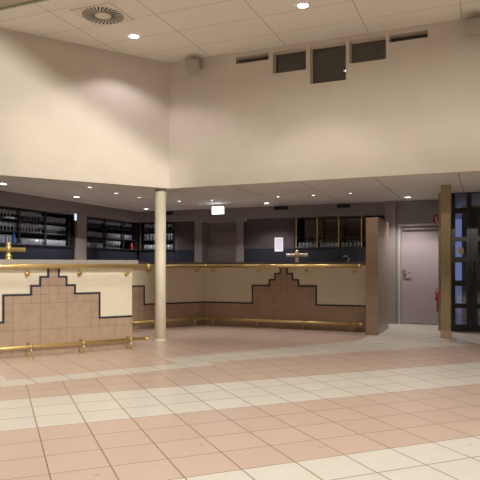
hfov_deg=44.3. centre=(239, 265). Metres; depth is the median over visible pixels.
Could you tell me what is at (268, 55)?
window
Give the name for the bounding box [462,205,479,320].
wall
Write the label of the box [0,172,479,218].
ceiling
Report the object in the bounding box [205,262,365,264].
countertop
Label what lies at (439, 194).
wall
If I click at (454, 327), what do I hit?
door
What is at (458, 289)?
ground
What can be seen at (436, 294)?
fire extinguisher
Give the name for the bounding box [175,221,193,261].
wall panel
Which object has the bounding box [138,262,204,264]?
countertop
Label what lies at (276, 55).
window
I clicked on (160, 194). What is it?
support column
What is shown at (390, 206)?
pier
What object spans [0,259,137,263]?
countertop
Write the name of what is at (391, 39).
window
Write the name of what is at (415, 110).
wall
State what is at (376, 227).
tiled wall
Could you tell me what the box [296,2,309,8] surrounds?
recessed light
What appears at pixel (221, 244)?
door
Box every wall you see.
[0,28,168,188]
[136,216,369,261]
[169,16,479,188]
[366,217,387,334]
[396,200,437,318]
[438,193,440,330]
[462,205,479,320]
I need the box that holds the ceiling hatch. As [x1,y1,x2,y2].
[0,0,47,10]
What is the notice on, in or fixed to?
attached to the door at (454, 327)
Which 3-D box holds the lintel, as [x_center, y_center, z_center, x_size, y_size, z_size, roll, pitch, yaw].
[-0.425,-1.050,14.030,0.877,0.060,0.340,0,0,23]
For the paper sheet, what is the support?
attached to the wall panel at (260, 235)
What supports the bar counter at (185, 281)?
on the floor
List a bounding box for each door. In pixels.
[208,231,235,261]
[398,223,437,323]
[451,192,470,331]
[471,192,479,331]
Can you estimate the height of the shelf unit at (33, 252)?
2.277 m
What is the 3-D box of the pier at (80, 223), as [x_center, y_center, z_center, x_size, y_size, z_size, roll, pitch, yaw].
[-3.557,0.060,12.715,0.360,2.280,0.323,0,0,23]
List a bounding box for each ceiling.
[0,0,479,83]
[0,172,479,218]
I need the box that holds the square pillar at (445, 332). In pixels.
[440,185,451,337]
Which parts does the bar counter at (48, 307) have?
panel, foot rail, hand rail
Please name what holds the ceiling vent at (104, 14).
in the ceiling at (170, 31)
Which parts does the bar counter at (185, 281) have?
panel, foot rail, hand rail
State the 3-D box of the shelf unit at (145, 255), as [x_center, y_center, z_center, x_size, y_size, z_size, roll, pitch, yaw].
[-1.994,0.061,14.651,0.982,2.277,0.368,0,0,22]
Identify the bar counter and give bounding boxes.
[0,259,150,358]
[132,262,205,329]
[205,262,365,332]
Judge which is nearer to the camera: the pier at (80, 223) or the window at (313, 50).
the window at (313, 50)
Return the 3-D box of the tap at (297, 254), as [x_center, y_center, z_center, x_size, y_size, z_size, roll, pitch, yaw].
[1.113,-0.199,11.516,0.430,0.240,0.100,0,0,23]
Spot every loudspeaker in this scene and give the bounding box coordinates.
[186,58,201,70]
[465,17,479,35]
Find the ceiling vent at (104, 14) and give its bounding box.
[70,2,134,27]
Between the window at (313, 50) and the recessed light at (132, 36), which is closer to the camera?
the recessed light at (132, 36)
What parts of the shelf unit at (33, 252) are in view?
panel, shelf, shelf, panel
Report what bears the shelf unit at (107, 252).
on the floor
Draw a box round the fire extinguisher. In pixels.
[435,288,437,311]
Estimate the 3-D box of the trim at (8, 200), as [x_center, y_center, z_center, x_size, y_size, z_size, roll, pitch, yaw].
[-4.486,-1.215,10.473,0.360,0.270,9.300,0,0,23]
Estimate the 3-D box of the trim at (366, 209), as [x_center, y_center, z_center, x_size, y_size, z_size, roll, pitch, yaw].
[0.317,-1.215,13.712,6.075,0.270,0.360,0,0,23]
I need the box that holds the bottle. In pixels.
[12,231,15,243]
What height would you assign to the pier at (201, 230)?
2.280 m
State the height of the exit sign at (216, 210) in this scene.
0.222 m
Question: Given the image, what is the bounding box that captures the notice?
[458,248,463,253]
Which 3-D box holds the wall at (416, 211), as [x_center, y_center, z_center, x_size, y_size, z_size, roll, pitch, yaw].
[3.783,-0.075,12.276,1.000,2.550,0.360,0,0,23]
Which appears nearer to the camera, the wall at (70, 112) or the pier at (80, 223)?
the wall at (70, 112)
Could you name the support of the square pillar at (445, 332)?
on the floor
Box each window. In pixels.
[239,55,268,63]
[275,50,305,72]
[312,44,345,83]
[351,38,385,62]
[390,33,427,41]
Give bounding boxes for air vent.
[274,206,287,209]
[337,204,349,207]
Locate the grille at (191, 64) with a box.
[186,59,196,69]
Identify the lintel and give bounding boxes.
[202,220,235,223]
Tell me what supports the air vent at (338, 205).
attached to the wall at (230, 226)
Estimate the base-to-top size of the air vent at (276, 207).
0.076 m
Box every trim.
[0,190,137,222]
[138,202,384,223]
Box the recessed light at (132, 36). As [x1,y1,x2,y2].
[127,34,140,38]
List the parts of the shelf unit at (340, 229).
panel, shelf, panel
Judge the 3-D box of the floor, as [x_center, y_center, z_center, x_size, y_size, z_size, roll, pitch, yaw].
[0.000,1.260,5.000,16.000,0.120,24.000,0,0,0]
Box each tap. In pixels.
[0,242,25,258]
[286,250,307,261]
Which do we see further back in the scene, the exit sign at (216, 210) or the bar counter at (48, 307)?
the exit sign at (216, 210)
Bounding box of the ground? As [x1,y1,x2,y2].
[455,286,479,324]
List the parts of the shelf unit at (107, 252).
panel, panel, shelf, shelf, panel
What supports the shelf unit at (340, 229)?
on the floor
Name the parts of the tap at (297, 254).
cross arm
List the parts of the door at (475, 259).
pull handle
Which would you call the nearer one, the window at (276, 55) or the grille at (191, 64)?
the window at (276, 55)
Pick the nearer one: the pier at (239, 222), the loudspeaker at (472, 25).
the loudspeaker at (472, 25)
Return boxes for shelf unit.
[0,208,75,259]
[86,216,137,259]
[139,222,174,261]
[294,215,384,261]
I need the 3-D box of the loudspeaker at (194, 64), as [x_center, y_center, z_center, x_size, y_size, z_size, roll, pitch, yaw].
[-0.702,-3.079,9.054,0.200,0.186,0.225,0,0,22]
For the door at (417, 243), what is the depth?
12.16 m
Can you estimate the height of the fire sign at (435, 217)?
0.205 m
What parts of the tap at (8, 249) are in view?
cross arm, cross arm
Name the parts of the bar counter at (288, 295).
hand rail, foot rail, panel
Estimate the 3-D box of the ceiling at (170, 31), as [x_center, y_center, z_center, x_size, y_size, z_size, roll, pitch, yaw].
[0.750,-3.280,5.000,17.500,0.120,24.000,0,0,0]
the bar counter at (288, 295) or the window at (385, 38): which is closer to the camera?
the window at (385, 38)
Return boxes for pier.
[74,215,85,259]
[194,221,208,261]
[236,219,243,261]
[385,201,395,323]
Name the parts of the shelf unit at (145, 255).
panel, panel, panel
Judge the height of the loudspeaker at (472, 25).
0.205 m
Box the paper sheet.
[275,237,282,251]
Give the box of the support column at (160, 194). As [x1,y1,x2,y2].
[154,189,165,340]
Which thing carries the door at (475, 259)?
on the floor
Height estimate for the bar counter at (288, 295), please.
1.278 m
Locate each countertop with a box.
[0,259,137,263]
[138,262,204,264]
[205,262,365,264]
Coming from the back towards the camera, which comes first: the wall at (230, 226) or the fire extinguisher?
the wall at (230, 226)
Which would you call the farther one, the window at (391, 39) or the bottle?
the bottle
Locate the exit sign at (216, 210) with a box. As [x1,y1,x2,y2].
[212,204,224,214]
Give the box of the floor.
[0,320,479,479]
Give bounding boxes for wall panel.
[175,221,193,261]
[244,218,294,261]
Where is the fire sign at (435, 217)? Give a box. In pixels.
[433,215,437,222]
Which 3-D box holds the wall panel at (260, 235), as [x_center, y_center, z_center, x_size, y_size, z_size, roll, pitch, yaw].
[0.715,0.062,13.550,1.204,2.276,0.343,0,0,23]
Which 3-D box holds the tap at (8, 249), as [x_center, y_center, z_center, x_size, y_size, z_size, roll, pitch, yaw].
[-3.113,-0.206,7.933,0.430,0.240,0.102,0,0,-33]

